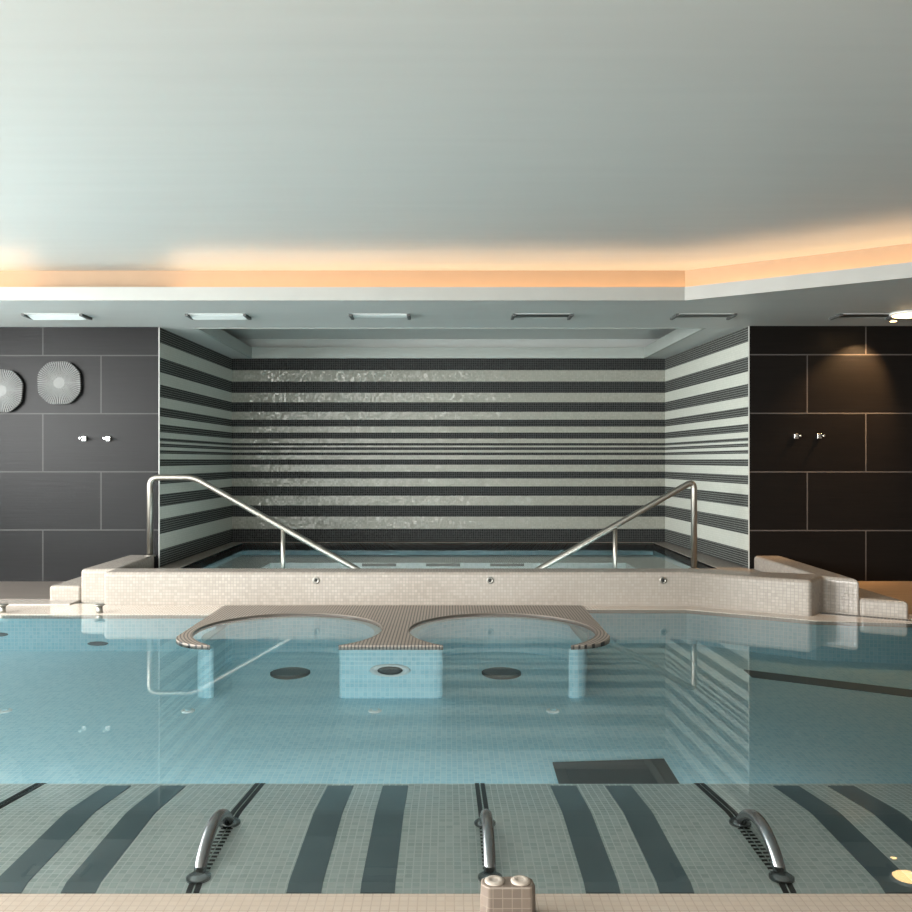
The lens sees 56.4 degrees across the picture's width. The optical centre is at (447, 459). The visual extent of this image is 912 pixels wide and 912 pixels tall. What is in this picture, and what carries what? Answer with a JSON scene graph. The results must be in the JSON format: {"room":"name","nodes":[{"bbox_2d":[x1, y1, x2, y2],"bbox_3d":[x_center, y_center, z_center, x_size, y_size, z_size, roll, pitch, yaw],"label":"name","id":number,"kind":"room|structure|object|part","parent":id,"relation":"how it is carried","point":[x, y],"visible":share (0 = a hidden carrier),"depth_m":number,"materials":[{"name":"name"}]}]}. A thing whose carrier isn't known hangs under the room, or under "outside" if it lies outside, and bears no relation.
{"room":"indoor swimming pool","nodes":[
{"label":"indoor swimming pool","id":0,"kind":"room"},
{"bbox_2d":[0,581,64,599],"bbox_3d":[-4.750,1.561,8.215,2.900,0.618,1.110,0,0,0],"label":"floor","id":1,"kind":"structure","parent":0,"point":[9,590],"depth_m":8.15,"materials":[{"name":"beige tile"}]},
{"bbox_2d":[0,600,81,604],"bbox_3d":[-4.750,1.413,7.540,2.900,0.314,0.240,0,0,0],"label":"trim","id":2,"kind":"structure","parent":1,"relation":"attached to","point":[10,602],"depth_m":7.49,"materials":[{"name":"beige tile"}]},
{"bbox_2d":[0,327,158,580],"bbox_3d":[-4.590,0.099,8.870,3.220,3.542,0.200,0,0,0],"label":"wall","id":3,"kind":"structure","parent":0,"point":[69,505],"depth_m":8.77,"materials":[{"name":"grey tile"}]},
{"bbox_2d":[0,369,23,411],"bbox_3d":[-4.586,-0.712,8.742,0.445,0.445,0.056,0,0,0],"label":"wall plate","id":4,"kind":"object","parent":3,"relation":"attached to","point":[11,384],"visible":1,"depth_m":8.72,"materials":[{"name":"silver metal"}]},
{"bbox_2d":[37,361,80,403],"bbox_3d":[-3.990,-0.791,8.742,0.440,0.440,0.056,0,0,0],"label":"wall plate","id":5,"kind":"object","parent":3,"relation":"attached to","point":[59,382],"visible":1,"depth_m":8.72,"materials":[{"name":"silver metal"}]},
{"bbox_2d":[78,436,86,440],"bbox_3d":[-3.745,-0.220,8.704,0.044,0.050,0.132,0,0,0],"label":"wall hook","id":6,"kind":"object","parent":3,"relation":"attached to","point":[84,438],"visible":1,"depth_m":8.74,"materials":[{"name":"silver metal"}]},
{"bbox_2d":[103,436,110,440],"bbox_3d":[-3.498,-0.220,8.704,0.044,0.050,0.132,0,0,0],"label":"wall hook","id":7,"kind":"object","parent":3,"relation":"attached to","point":[108,438],"visible":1,"depth_m":8.74,"materials":[{"name":"silver metal"}]},
{"bbox_2d":[0,262,911,300],"bbox_3d":[0.184,-1.426,6.818,12.694,0.116,1.746,0,0,12],"label":"trim","id":8,"kind":"structure","parent":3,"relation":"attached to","point":[901,270],"depth_m":7.29,"materials":[{"name":"paint"}]},
{"bbox_2d":[160,328,231,566],"bbox_3d":[-3.050,-0.056,10.136,0.200,2.652,2.734,0,0,1],"label":"wall","id":9,"kind":"structure","parent":0,"point":[196,379],"depth_m":9.84,"materials":[{"name":"tile"}]},
{"bbox_2d":[159,327,159,566],"bbox_3d":[-2.980,-0.061,8.772,0.008,2.622,0.016,0,0,0],"label":"trim","id":10,"kind":"structure","parent":9,"relation":"attached to","point":[159,327],"depth_m":8.77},
{"bbox_2d":[232,359,664,541],"bbox_3d":[0.000,-0.251,11.600,6.400,3.042,0.200,0,0,0],"label":"wall","id":11,"kind":"structure","parent":0,"point":[330,450],"depth_m":11.50,"materials":[{"name":"tile"}]},
{"bbox_2d":[194,328,705,357],"bbox_3d":[0.007,-1.440,10.138,5.345,0.144,2.604,0,0,0],"label":"trim","id":12,"kind":"structure","parent":11,"relation":"attached to","point":[218,334],"depth_m":11.41,"materials":[{"name":"paint"}]},
{"bbox_2d":[0,0,911,270],"bbox_3d":[0.081,-1.735,2.195,12.561,0.100,10.790,0,0,0],"label":"ceiling","id":13,"kind":"structure","parent":0,"point":[136,135],"depth_m":4.32,"materials":[{"name":"white paint"}]},
{"bbox_2d":[0,643,911,783],"bbox_3d":[0.000,1.713,4.950,12.400,0.354,5.100,0,0,0],"label":"floor","id":14,"kind":"structure","parent":0,"point":[76,717],"depth_m":5.36,"materials":[{"name":"teal tile"}]},
{"bbox_2d":[0,708,12,712],"bbox_3d":[-2.893,1.642,5.550,0.088,0.036,0.088,0,0,0],"label":"pool light","id":15,"kind":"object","parent":14,"relation":"on","point":[3,710],"depth_m":5.53,"materials":[{"name":"white plastic"}]},
{"bbox_2d":[181,708,194,712],"bbox_3d":[-1.698,1.642,5.550,0.088,0.036,0.088,0,0,0],"label":"pool light","id":16,"kind":"object","parent":14,"relation":"on","point":[186,710],"depth_m":5.53,"materials":[{"name":"white plastic"}]},
{"bbox_2d":[270,667,309,679],"bbox_3d":[-1.180,1.599,6.360,0.296,0.036,0.296,0,0,0],"label":"plate","id":17,"kind":"object","parent":14,"relation":"on","point":[286,673],"visible":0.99,"depth_m":6.31,"materials":[{"name":"grey metal"}]},
{"bbox_3d":[-1.180,1.585,6.360,0.272,0.008,0.272,0,0,0],"label":"plate","id":18,"kind":"part","parent":17,"relation":"part of","materials":[{"name":"grey metal"}]},
{"bbox_2d":[368,708,381,712],"bbox_3d":[-0.477,1.642,5.550,0.088,0.036,0.088,0,0,0],"label":"pool light","id":19,"kind":"object","parent":14,"relation":"on","point":[372,710],"depth_m":5.53,"materials":[{"name":"white plastic"}]},
{"bbox_2d":[176,605,609,697],"bbox_3d":[-0.390,1.516,6.577,3.100,0.509,1.595,0,0,0],"label":"bench","id":20,"kind":"object","parent":14,"relation":"on","point":[384,651],"visible":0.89,"depth_m":6.78,"materials":[{"name":"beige tile"}]},
{"bbox_2d":[0,783,911,893],"bbox_3d":[0.000,1.579,3.011,10.000,0.582,1.137,0,0,0],"label":"loungers","id":21,"kind":"object","parent":14,"relation":"on","point":[55,838],"visible":0.69,"depth_m":2.90,"materials":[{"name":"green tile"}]},
{"bbox_2d":[186,809,240,883],"bbox_3d":[-0.776,1.248,2.833,0.076,0.127,0.451,0,0,0],"label":"grab bar","id":22,"kind":"object","parent":21,"relation":"attached to","point":[224,818],"visible":1,"depth_m":2.72,"materials":[{"name":"metal"}]},
{"bbox_2d":[474,809,501,881],"bbox_3d":[0.131,1.248,2.833,0.076,0.127,0.451,0,0,0],"label":"grab bar","id":23,"kind":"object","parent":21,"relation":"attached to","point":[486,821],"visible":0.97,"depth_m":2.71,"materials":[{"name":"metal"}]},
{"bbox_2d":[729,809,794,883],"bbox_3d":[1.038,1.248,2.833,0.076,0.127,0.451,0,0,0],"label":"grab bar","id":24,"kind":"object","parent":21,"relation":"attached to","point":[779,875],"visible":1,"depth_m":2.72,"materials":[{"name":"metal"}]},
{"bbox_2d":[482,667,520,679],"bbox_3d":[0.400,1.599,6.360,0.296,0.036,0.296,0,0,0],"label":"plate","id":25,"kind":"object","parent":14,"relation":"on","point":[502,673],"visible":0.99,"depth_m":6.30,"materials":[{"name":"grey metal"}]},
{"bbox_3d":[0.400,1.585,6.360,0.272,0.008,0.272,0,0,0],"label":"plate","id":26,"kind":"part","parent":25,"relation":"part of","materials":[{"name":"grey metal"}]},
{"bbox_2d":[546,708,559,712],"bbox_3d":[0.686,1.642,5.550,0.088,0.036,0.088,0,0,0],"label":"pool light","id":27,"kind":"object","parent":14,"relation":"on","point":[550,710],"depth_m":5.53,"materials":[{"name":"white plastic"}]},
{"bbox_2d":[553,759,679,783],"bbox_3d":[0.895,1.700,4.532,0.630,0.053,0.465,0,0,0],"label":"floor grate","id":28,"kind":"object","parent":14,"relation":"on","point":[635,771],"visible":0.61,"depth_m":4.57,"materials":[{"name":"grey metal"}]},
{"bbox_2d":[565,765,658,783],"bbox_3d":[0.870,1.695,4.495,0.460,0.040,0.350,0,0,0],"label":"grille","id":29,"kind":"object","parent":28,"relation":"attached to","point":[574,774],"depth_m":4.54,"materials":[{"name":"grey metal"}]},
{"bbox_2d":[744,670,911,696],"bbox_3d":[3.572,1.637,5.729,3.016,0.102,0.172,0,0,25],"label":"channel","id":30,"kind":"object","parent":14,"relation":"on","point":[754,674],"visible":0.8,"depth_m":6.10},
{"bbox_2d":[0,278,911,358],"bbox_3d":[0.000,-1.522,8.176,12.400,0.300,7.048,0,0,0],"label":"ceiling","id":31,"kind":"structure","parent":0,"point":[811,306],"depth_m":8.30,"materials":[{"name":"white paint"}]},
{"bbox_2d":[21,314,91,319],"bbox_3d":[-3.715,-1.358,8.080,0.572,0.036,0.230,0,0,0],"label":"ceiling vent","id":32,"kind":"object","parent":31,"relation":"in","point":[30,316],"visible":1,"depth_m":8.05,"materials":[{"name":"white plastic"}]},
{"bbox_2d":[185,314,251,319],"bbox_3d":[-2.180,-1.359,8.080,0.572,0.034,0.230,0,0,0],"label":"ceiling vent","id":33,"kind":"object","parent":31,"relation":"in","point":[191,316],"visible":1,"depth_m":8.05,"materials":[{"name":"white plastic"}]},
{"bbox_2d":[349,314,410,319],"bbox_3d":[-0.645,-1.363,8.080,0.572,0.026,0.230,0,0,0],"label":"ceiling vent","id":34,"kind":"object","parent":31,"relation":"in","point":[352,316],"visible":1,"depth_m":8.04,"materials":[{"name":"white plastic"}]},
{"bbox_2d":[511,314,572,319],"bbox_3d":[0.890,-1.365,8.080,0.572,0.029,0.230,0,0,0],"label":"ceiling vent","id":35,"kind":"object","parent":31,"relation":"in","point":[568,316],"visible":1,"depth_m":8.06,"materials":[{"name":"white plastic"}]},
{"bbox_3d":[0.890,-1.371,8.080,0.560,0.006,0.230,0,0,0],"label":"frame","id":36,"kind":"part","parent":35,"relation":"part of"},
{"bbox_2d":[670,314,736,319],"bbox_3d":[2.425,-1.365,8.080,0.572,0.031,0.230,0,0,0],"label":"ceiling vent","id":37,"kind":"object","parent":31,"relation":"in","point":[727,316],"visible":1,"depth_m":8.06,"materials":[{"name":"white plastic"}]},
{"bbox_3d":[2.425,-1.371,8.080,0.560,0.006,0.230,0,0,0],"label":"frame","id":38,"kind":"part","parent":37,"relation":"part of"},
{"bbox_2d":[829,314,892,319],"bbox_3d":[3.960,-1.365,8.080,0.572,0.031,0.230,0,0,0],"label":"ceiling vent","id":39,"kind":"object","parent":31,"relation":"in","point":[886,316],"visible":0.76,"depth_m":8.11,"materials":[{"name":"white plastic"}]},
{"bbox_3d":[3.960,-1.371,8.080,0.560,0.006,0.230,0,0,0],"label":"frame","id":40,"kind":"part","parent":39,"relation":"part of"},
{"bbox_2d":[889,310,911,317],"bbox_3d":[4.300,-1.355,7.930,0.330,0.034,0.330,0,0,0],"label":"recessed light","id":41,"kind":"object","parent":31,"relation":"in","point":[907,313],"visible":1,"depth_m":7.87,"materials":[{"name":"white paint"}]},
{"bbox_2d":[892,313,911,317],"bbox_3d":[4.300,-1.346,7.930,0.280,0.016,0.280,0,0,0],"label":"diffuser","id":42,"kind":"object","parent":41,"relation":"attached to","point":[895,315],"depth_m":7.90,"materials":[{"name":"white plastic"}]},
{"bbox_2d":[0,894,911,911],"bbox_3d":[0.000,1.555,-0.380,12.400,0.630,5.640,0,0,0],"label":"pool edge","id":43,"kind":"structure","parent":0,"point":[8,902],"depth_m":2.38,"materials":[{"name":"beige tile"}]},
{"bbox_2d":[480,875,535,911],"bbox_3d":[0.163,1.192,2.318,0.154,0.100,0.077,0,0,0],"label":"block","id":44,"kind":"object","parent":43,"relation":"on","point":[516,893],"visible":1,"depth_m":2.29,"materials":[{"name":"beige tile"}]},
{"bbox_2d":[0,613,911,663],"bbox_3d":[0.089,1.585,6.982,12.624,0.570,1.861,0,0,8],"label":"shell","id":45,"kind":"object","parent":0,"point":[870,644],"visible":0.25,"depth_m":6.96,"materials":[{"name":"teal tile"}]},
{"bbox_2d":[87,641,107,645],"bbox_3d":[-2.866,1.502,6.959,0.170,0.034,0.022,0,0,0],"label":"inlet","id":46,"kind":"object","parent":45,"relation":"attached to","point":[96,643],"visible":1,"depth_m":6.95,"materials":[{"name":"grey metal"}]},
{"bbox_2d":[0,243,911,286],"bbox_3d":[0.266,-1.544,7.096,12.864,0.283,1.806,0,0,12],"label":"cove","id":47,"kind":"object","parent":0,"point":[896,254],"visible":0.44,"depth_m":7.56,"materials":[{"name":"paint"}]},
{"bbox_2d":[0,604,911,627],"bbox_3d":[0.089,1.283,6.932,12.609,0.032,1.762,0,0,8],"label":"pool deck","id":48,"kind":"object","parent":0,"point":[74,611],"visible":0.5,"depth_m":7.06,"materials":[{"name":"beige tile"}]},
{"bbox_2d":[0,603,8,612],"bbox_3d":[-3.700,1.238,7.060,0.092,0.088,0.091,0,0,0],"label":"spray nozzle","id":49,"kind":"object","parent":48,"relation":"on","point":[2,605],"visible":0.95,"depth_m":7.04,"materials":[{"name":"grey metal"}]},
{"bbox_3d":[-3.700,1.247,7.060,0.054,0.070,0.054,0,0,0],"label":"stem","id":50,"kind":"part","parent":49,"relation":"part of","materials":[{"name":"grey metal"}]},
{"bbox_2d":[94,603,104,612],"bbox_3d":[-2.895,1.238,7.060,0.092,0.088,0.091,0,0,0],"label":"spray nozzle","id":51,"kind":"object","parent":48,"relation":"on","point":[99,606],"visible":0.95,"depth_m":7.04,"materials":[{"name":"grey metal"}]},
{"bbox_3d":[-2.895,1.247,7.060,0.054,0.070,0.054,0,0,0],"label":"stem","id":52,"kind":"part","parent":51,"relation":"part of","materials":[{"name":"grey metal"}]},
{"bbox_2d":[50,542,907,618],"bbox_3d":[0.045,1.423,9.134,7.250,0.895,4.728,0,0,0],"label":"tub","id":53,"kind":"object","parent":48,"relation":"on","point":[776,584],"visible":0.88,"depth_m":7.39,"materials":[{"name":"beige tile"}]},
{"bbox_2d":[144,474,359,567],"bbox_3d":[-1.946,0.709,8.620,2.262,1.123,0.110,0,0,0],"label":"handrail","id":54,"kind":"object","parent":53,"relation":"on","point":[284,529],"visible":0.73,"depth_m":8.59,"materials":[{"name":"metal"}]},
{"bbox_3d":[-1.673,0.985,8.620,0.044,0.570,0.045,0,0,0],"label":"post","id":55,"kind":"part","parent":54,"relation":"part of","materials":[{"name":"metal"}]},
{"bbox_2d":[362,563,395,565],"bbox_3d":[-0.850,1.295,10.492,0.420,0.034,0.015,0,0,0],"label":"grille","id":56,"kind":"object","parent":53,"relation":"attached to","point":[363,564],"depth_m":10.49,"materials":[{"name":"grey metal"}]},
{"bbox_2d":[426,563,459,565],"bbox_3d":[-0.060,1.295,10.492,0.420,0.034,0.015,0,0,0],"label":"grille","id":57,"kind":"object","parent":53,"relation":"attached to","point":[427,564],"depth_m":10.49,"materials":[{"name":"grey metal"}]},
{"bbox_2d":[204,544,690,559],"bbox_3d":[0.000,1.123,9.690,5.500,0.001,3.380,0,0,0],"label":"water","id":58,"kind":"object","parent":53,"relation":"in","point":[243,551],"visible":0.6,"depth_m":10.55,"materials":[{"name":"blue liquid"}]},
{"bbox_2d":[490,563,523,565],"bbox_3d":[0.730,1.295,10.492,0.420,0.034,0.015,0,0,0],"label":"grille","id":59,"kind":"object","parent":53,"relation":"attached to","point":[491,564],"depth_m":10.49,"materials":[{"name":"grey metal"}]},
{"bbox_2d":[536,480,699,568],"bbox_3d":[1.678,0.739,8.620,1.743,1.062,0.110,0,0,0],"label":"handrail","id":60,"kind":"object","parent":53,"relation":"on","point":[613,527],"visible":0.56,"depth_m":8.59,"materials":[{"name":"metal"}]},
{"bbox_3d":[1.694,0.970,8.620,0.044,0.601,0.045,0,0,0],"label":"post","id":61,"kind":"part","parent":60,"relation":"part of","materials":[{"name":"metal"}]},
{"bbox_2d":[820,612,910,621],"bbox_3d":[3.362,1.277,6.864,0.660,0.026,0.097,0,0,30],"label":"overflow grating","id":62,"kind":"object","parent":48,"relation":"on","point":[823,613],"visible":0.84,"depth_m":6.87,"materials":[{"name":"beige tile"}]},
{"bbox_2d":[665,327,747,567],"bbox_3d":[3.108,-0.056,10.101,0.204,2.652,2.813,0,0,-3],"label":"wall","id":63,"kind":"structure","parent":0,"point":[706,384],"depth_m":9.79,"materials":[{"name":"tile"}]},
{"bbox_2d":[748,326,749,568],"bbox_3d":[3.080,-0.061,8.702,0.008,2.622,0.016,0,0,0],"label":"trim","id":64,"kind":"structure","parent":63,"relation":"attached to","point":[748,326],"depth_m":8.70,"materials":[{"name":"silver metal"}]},
{"bbox_2d":[750,326,911,580],"bbox_3d":[4.640,0.099,8.800,3.120,3.542,0.200,0,0,0],"label":"wall","id":65,"kind":"structure","parent":0,"point":[840,502],"depth_m":8.70,"materials":[{"name":"grey tile"}]},
{"bbox_2d":[793,434,801,438],"bbox_3d":[3.557,-0.242,8.634,0.044,0.050,0.132,0,0,0],"label":"wall hook","id":66,"kind":"object","parent":65,"relation":"attached to","point":[795,436],"visible":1,"depth_m":8.67,"materials":[{"name":"silver metal"}]},
{"bbox_2d":[816,434,824,438],"bbox_3d":[3.792,-0.244,8.634,0.044,0.050,0.132,0,0,0],"label":"wall hook","id":67,"kind":"object","parent":65,"relation":"attached to","point":[818,436],"visible":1,"depth_m":8.67,"materials":[{"name":"silver metal"}]},
{"bbox_2d":[858,581,911,617],"bbox_3d":[4.750,1.555,7.075,2.900,0.630,3.250,0,0,0],"label":"floor","id":68,"kind":"structure","parent":0,"point":[900,590],"depth_m":8.20,"materials":[{"name":"stone"}]}
]}

